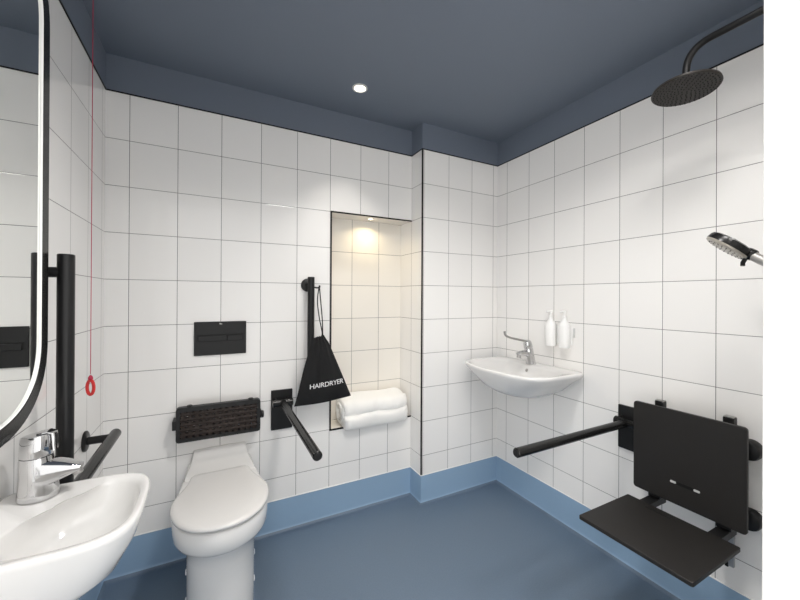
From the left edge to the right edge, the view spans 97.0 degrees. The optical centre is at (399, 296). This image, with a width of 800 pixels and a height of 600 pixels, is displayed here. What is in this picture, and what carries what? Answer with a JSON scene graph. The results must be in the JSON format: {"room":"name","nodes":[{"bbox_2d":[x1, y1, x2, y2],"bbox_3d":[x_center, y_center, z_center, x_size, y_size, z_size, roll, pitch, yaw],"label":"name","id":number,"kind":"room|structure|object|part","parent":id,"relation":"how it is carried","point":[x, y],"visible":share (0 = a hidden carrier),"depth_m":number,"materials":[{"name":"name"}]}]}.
{"room":"accessible bathroom","nodes":[
{"label":"accessible bathroom","id":0,"kind":"room"},
{"bbox_2d":[0,0,105,499],"bbox_3d":[-0.832,0.093,0.657,0.001,2.348,2.057,0,0,-28],"label":"wall","id":1,"kind":"structure","parent":0,"point":[72,158],"depth_m":1.26,"materials":[{"name":"white tile"}]},
{"bbox_2d":[0,0,49,447],"bbox_3d":[-0.801,-0.283,0.666,0.057,1.171,0.500,0,0,-28],"label":"wall mirror","id":2,"kind":"object","parent":1,"relation":"attached to","point":[24,24],"visible":1,"depth_m":0.79,"materials":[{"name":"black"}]},
{"bbox_2d":[48,254,75,483],"bbox_3d":[-0.925,0.226,0.937,0.096,0.679,0.068,0,0,-28],"label":"grab rail","id":3,"kind":"object","parent":1,"relation":"attached to","point":[64,272],"visible":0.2,"depth_m":0.94,"materials":[{"name":"black metal"}]},
{"bbox_2d":[0,473,149,599],"bbox_3d":[-0.724,0.634,0.761,0.292,0.341,0.314,0,0,-28],"label":"basin","id":4,"kind":"object","parent":1,"relation":"attached to","point":[61,546],"visible":0.98,"depth_m":0.75,"materials":[{"name":"white glazed ceramic"}]},
{"bbox_2d":[15,428,83,504],"bbox_3d":[-0.820,0.388,0.832,0.118,0.152,0.069,0,0,-28],"label":"mixer tap","id":5,"kind":"object","parent":4,"relation":"on","point":[39,471],"visible":1,"depth_m":0.81,"materials":[{"name":"silver metal"}]},
{"bbox_3d":[-0.825,0.336,0.830,0.032,0.048,0.029,0,0,-28],"label":"lever","id":6,"kind":"part","parent":5,"relation":"part of","materials":[{"name":"silver metal"}]},
{"bbox_3d":[-0.803,0.412,0.841,0.073,0.076,0.062,0,0,-28],"label":"spout","id":7,"kind":"part","parent":5,"relation":"part of","materials":[{"name":"silver metal"}]},
{"bbox_2d":[79,580,107,599],"bbox_3d":[-0.875,1.181,0.754,0.024,0.172,1.845,0,0,-28],"label":"baseboard","id":8,"kind":"structure","parent":1,"relation":"attached to","point":[97,592],"depth_m":1.48,"materials":[{"name":"blue plastic"}]},
{"bbox_2d":[74,429,120,481],"bbox_3d":[-1.052,0.547,1.181,0.103,0.076,0.500,0,0,-28],"label":"grab rail","id":9,"kind":"object","parent":1,"relation":"attached to","point":[108,440],"visible":0.48,"depth_m":1.26,"materials":[{"name":"black metal"}]},
{"bbox_2d":[103,53,411,534],"bbox_3d":[-0.619,0.097,1.931,1.563,2.348,0.001,0,0,-28],"label":"wall","id":10,"kind":"structure","parent":0,"point":[210,217],"depth_m":1.79,"materials":[{"name":"white tile"}]},
{"bbox_2d":[172,397,263,443],"bbox_3d":[-0.886,0.596,1.746,0.397,0.170,0.077,0,0,-28],"label":"support","id":11,"kind":"object","parent":10,"relation":"attached to","point":[196,423],"visible":1,"depth_m":1.71,"materials":[{"name":"black plastic"}]},
{"bbox_2d":[194,321,245,355],"bbox_3d":[-0.899,0.208,1.775,0.234,0.166,0.014,0,0,-28],"label":"flush plate","id":12,"kind":"object","parent":10,"relation":"attached to","point":[219,337],"visible":1,"depth_m":1.77,"materials":[{"name":"black plastic"}]},
{"bbox_2d":[103,467,409,584],"bbox_3d":[-0.619,1.185,1.917,1.562,0.172,0.024,0,0,-28],"label":"baseboard","id":13,"kind":"structure","parent":10,"relation":"attached to","point":[146,553],"depth_m":1.96,"materials":[{"name":"blue plastic"}]},
{"bbox_2d":[271,388,321,460],"bbox_3d":[-0.466,0.609,1.583,0.110,0.212,0.758,0,0,-28],"label":"folding arm","id":14,"kind":"object","parent":10,"relation":"attached to","point":[283,416],"visible":1,"depth_m":1.86},
{"bbox_3d":[-0.639,0.609,1.913,0.110,0.212,0.012,0,0,-28],"label":"wall plate","id":15,"kind":"part","parent":14,"relation":"part of","materials":[{"name":"black"}]},
{"bbox_3d":[-0.458,0.565,1.569,0.036,0.036,0.719,0,0,-28],"label":"arm","id":16,"kind":"part","parent":14,"relation":"part of","materials":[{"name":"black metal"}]},
{"bbox_2d":[301,277,320,354],"bbox_3d":[-0.491,0.220,1.937,0.083,0.653,0.108,0,0,-28],"label":"grab rail","id":17,"kind":"object","parent":10,"relation":"attached to","point":[308,285],"visible":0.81,"depth_m":1.91,"materials":[{"name":"black metal"}]},
{"bbox_2d":[294,285,350,406],"bbox_3d":[-0.409,0.257,1.909,0.312,0.634,0.036,0,0,-28],"label":"drawstring bag","id":18,"kind":"object","parent":17,"relation":"hanging from","point":[322,380],"visible":1,"depth_m":1.89,"materials":[{"name":"black fabric"}]},
{"bbox_2d":[331,213,411,428],"bbox_3d":[-0.199,0.141,2.237,0.534,1.261,0.150,0,0,-28],"label":"wall niche","id":19,"kind":"object","parent":10,"relation":"in","point":[371,318],"visible":0.61,"depth_m":2.32,"materials":[{"name":"beige tile"}]},
{"bbox_2d":[329,211,411,430],"bbox_3d":[-0.166,0.141,2.169,0.539,1.271,0.008,0,0,-28],"label":"trim","id":20,"kind":"structure","parent":19,"relation":"attached to","point":[330,429],"depth_m":2.04,"materials":[{"name":"black metal"}]},
{"bbox_2d":[336,387,407,430],"bbox_3d":[-0.168,0.689,2.215,0.447,0.184,0.196,0,0,-28],"label":"folded towel","id":21,"kind":"object","parent":19,"relation":"in","point":[362,409],"visible":0.98,"depth_m":2.14,"materials":[{"name":"white fabric"}]},
{"bbox_2d":[59,0,763,166],"bbox_3d":[0.086,-0.912,1.258,2.174,0.005,1.845,0,0,-28],"label":"trim","id":22,"kind":"structure","parent":10,"relation":"attached to","point":[60,1],"depth_m":1.76,"materials":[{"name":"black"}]},
{"bbox_2d":[103,483,671,599],"bbox_3d":[0.078,1.298,1.249,2.274,0.050,2.257,0,0,-28],"label":"floor","id":23,"kind":"structure","parent":0,"point":[484,543],"depth_m":1.70,"materials":[{"name":"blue plastic"}]},
{"bbox_2d":[170,442,268,599],"bbox_3d":[-0.756,1.008,1.497,0.346,0.522,0.639,0,0,-28],"label":"toilet","id":24,"kind":"object","parent":23,"relation":"on","point":[219,508],"visible":1,"depth_m":1.32,"materials":[{"name":"white ceramic"}]},
{"bbox_3d":[-0.710,0.792,1.412,0.346,0.024,0.445,0,0,-28],"label":"lid","id":25,"kind":"part","parent":24,"relation":"part of","materials":[{"name":"white plastic"}]},
{"bbox_2d":[83,0,761,142],"bbox_3d":[0.090,-1.100,1.254,2.274,0.050,2.257,0,0,-28],"label":"ceiling","id":26,"kind":"structure","parent":0,"point":[490,70],"depth_m":1.52,"materials":[{"name":"blue paint"}]},
{"bbox_2d":[85,0,95,395],"bbox_3d":[-1.043,-0.372,1.197,0.080,1.417,0.080,0,0,-28],"label":"cord","id":27,"kind":"object","parent":26,"relation":"hanging from","point":[90,378],"visible":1,"depth_m":1.20,"materials":[{"name":"red fabric"}]},
{"bbox_3d":[-1.046,0.307,1.196,0.034,0.058,0.009,0,0,4],"label":"ring handle","id":28,"kind":"part","parent":27,"relation":"part of","materials":[{"name":"red plastic"}]},
{"bbox_3d":[-1.042,-0.394,1.197,0.002,1.313,0.002,0,0,-28],"label":"cord","id":29,"kind":"part","parent":27,"relation":"part of","materials":[{"name":"red fabric"}]},
{"bbox_2d":[352,83,367,92],"bbox_3d":[-0.206,-1.072,1.825,0.080,0.005,0.080,0,0,-28],"label":"recessed light","id":30,"kind":"object","parent":26,"relation":"in","point":[359,88],"visible":1,"depth_m":1.82,"materials":[{"name":"white paint"}]},
{"bbox_2d":[410,123,497,474],"bbox_3d":[0.374,0.103,2.379,0.611,2.348,0.132,0,0,-28],"label":"wall pillar","id":31,"kind":"structure","parent":0,"point":[460,195],"depth_m":2.29,"materials":[{"name":"white tile"}]},
{"bbox_2d":[409,467,420,506],"bbox_3d":[0.092,1.189,2.217,0.024,0.172,0.156,0,0,-28],"label":"baseboard","id":32,"kind":"structure","parent":31,"relation":"attached to","point":[415,479],"depth_m":2.23,"materials":[{"name":"blue plastic"}]},
{"bbox_2d":[420,149,423,474],"bbox_3d":[0.135,0.094,2.179,0.008,2.006,0.008,0,0,-28],"label":"trim","id":33,"kind":"structure","parent":31,"relation":"attached to","point":[422,149],"depth_m":2.18,"materials":[{"name":"black"}]},
{"bbox_2d":[420,456,495,506],"bbox_3d":[0.394,1.191,2.301,0.636,0.172,0.024,0,0,-28],"label":"baseboard","id":34,"kind":"structure","parent":31,"relation":"attached to","point":[444,484],"depth_m":2.30,"materials":[{"name":"blue plastic"}]},
{"bbox_2d":[496,0,763,599],"bbox_3d":[1.074,0.105,1.703,0.001,2.348,1.716,0,0,-28],"label":"wall","id":35,"kind":"structure","parent":0,"point":[607,223],"depth_m":1.65,"materials":[{"name":"white tile"}]},
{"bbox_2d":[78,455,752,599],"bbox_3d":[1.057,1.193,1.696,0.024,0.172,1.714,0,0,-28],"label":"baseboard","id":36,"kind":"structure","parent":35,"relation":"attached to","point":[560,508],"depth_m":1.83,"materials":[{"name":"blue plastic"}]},
{"bbox_2d":[465,356,582,397],"bbox_3d":[0.661,0.478,2.041,0.412,0.155,0.622,0,0,-28],"label":"basin","id":37,"kind":"object","parent":35,"relation":"attached to","point":[509,376],"visible":1,"depth_m":1.93,"materials":[{"name":"white ceramic"}]},
{"bbox_2d":[503,331,535,364],"bbox_3d":[0.707,0.302,2.084,0.243,0.202,0.061,0,0,-28],"label":"tap","id":38,"kind":"object","parent":37,"relation":"on","point":[528,352],"visible":1,"depth_m":2.09,"materials":[{"name":"silver metal"}]},
{"bbox_3d":[0.676,0.237,2.073,0.180,0.074,0.017,0,0,-24],"label":"lever","id":39,"kind":"part","parent":38,"relation":"part of","materials":[{"name":"grey metal"}]},
{"bbox_3d":[0.738,0.345,2.100,0.110,0.052,0.037,0,0,-28],"label":"spout","id":40,"kind":"part","parent":38,"relation":"part of","materials":[{"name":"silver metal"}]},
{"bbox_2d":[556,326,574,344],"bbox_3d":[0.913,0.218,1.993,0.014,0.102,0.153,0,0,-28],"label":"holder","id":41,"kind":"object","parent":35,"relation":"attached to","point":[572,330],"visible":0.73,"depth_m":1.94,"materials":[{"name":"white plastic"}]},
{"bbox_2d":[545,310,556,345],"bbox_3d":[0.862,0.179,2.024,0.060,0.204,0.061,0,0,10],"label":"soap bottle","id":42,"kind":"object","parent":41,"relation":"attached to","point":[550,325],"visible":1,"depth_m":2.00,"materials":[{"name":"white plastic"}]},
{"bbox_2d":[558,310,569,347],"bbox_3d":[0.903,0.179,1.946,0.060,0.204,0.061,0,0,10],"label":"soap bottle","id":43,"kind":"object","parent":41,"relation":"attached to","point":[564,326],"visible":1,"depth_m":1.92,"materials":[{"name":"white plastic"}]},
{"bbox_2d":[513,404,633,457],"bbox_3d":[0.760,0.620,1.494,0.744,0.205,0.110,0,0,-28],"label":"folding arm","id":44,"kind":"object","parent":35,"relation":"attached to","point":[624,422],"visible":0.73,"depth_m":1.54},
{"bbox_3d":[0.746,0.587,1.486,0.706,0.036,0.036,0,0,-28],"label":"arm","id":45,"kind":"part","parent":44,"relation":"part of","materials":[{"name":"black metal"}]},
{"bbox_3d":[1.084,0.622,1.664,0.012,0.205,0.110,0,0,-28],"label":"wall plate","id":46,"kind":"part","parent":44,"relation":"part of","materials":[{"name":"black"}]},
{"bbox_2d":[579,399,762,586],"bbox_3d":[0.985,0.722,1.314,0.513,0.559,0.388,0,0,-28],"label":"shower bench","id":47,"kind":"object","parent":35,"relation":"attached to","point":[697,464],"visible":0.98,"depth_m":1.30,"materials":[{"name":"matte black plastic"},{"name":"satin black metal"}]},
{"bbox_3d":[0.904,0.838,1.259,0.320,0.014,0.363,0,0,-28],"label":"seat","id":48,"kind":"part","parent":47,"relation":"part of","materials":[{"name":"black plastic"}]},
{"bbox_3d":[1.116,0.663,1.516,0.030,0.432,0.033,0,0,-28],"label":"post","id":49,"kind":"part","parent":47,"relation":"part of","materials":[{"name":"black metal"}]},
{"bbox_3d":[1.109,0.637,1.380,0.014,0.370,0.371,0,0,-28],"label":"backrest","id":50,"kind":"part","parent":47,"relation":"part of","materials":[{"name":"black plastic"}]},
{"bbox_3d":[1.223,0.663,1.313,0.030,0.432,0.033,0,0,-28],"label":"post","id":51,"kind":"part","parent":47,"relation":"part of","materials":[{"name":"black"}]},
{"bbox_3d":[1.222,0.937,1.304,0.012,0.114,0.015,0,0,-28],"label":"wall rail","id":52,"kind":"part","parent":47,"relation":"part of","materials":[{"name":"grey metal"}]},
{"bbox_3d":[0.561,0.100,0.344,2.174,2.348,0.207,0,0,-28],"label":"wall","id":53,"kind":"structure","parent":0,"visible":0},
{"bbox_2d":[651,5,763,106],"bbox_3d":[1.069,-0.789,1.050,0.194,0.179,0.570,0,0,-28],"label":"shower","id":54,"kind":"object","parent":53,"relation":"attached to","point":[689,86],"visible":1,"depth_m":1.19,"materials":[{"name":"black metal"}]},
{"bbox_3d":[1.087,-0.796,1.014,0.022,0.124,0.478,0,0,-28],"label":"arm","id":55,"kind":"part","parent":54,"relation":"part of","materials":[{"name":"black metal"}]},
{"bbox_3d":[1.176,-0.007,0.879,0.036,0.670,0.166,0,0,-28],"label":"shower rail","id":56,"kind":"object","parent":53,"relation":"attached to","visible":0},
{"bbox_2d":[706,232,762,265],"bbox_3d":[1.089,-0.102,1.057,0.130,0.215,0.277,0,0,-28],"label":"shower","id":57,"kind":"object","parent":56,"relation":"attached to","point":[727,244],"visible":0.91,"depth_m":1.08,"materials":[{"name":"black plastic"}]},
{"bbox_3d":[1.111,-0.067,1.013,0.032,0.146,0.178,0,0,-28],"label":"handle","id":58,"kind":"part","parent":57,"relation":"part of","materials":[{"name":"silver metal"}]}
]}

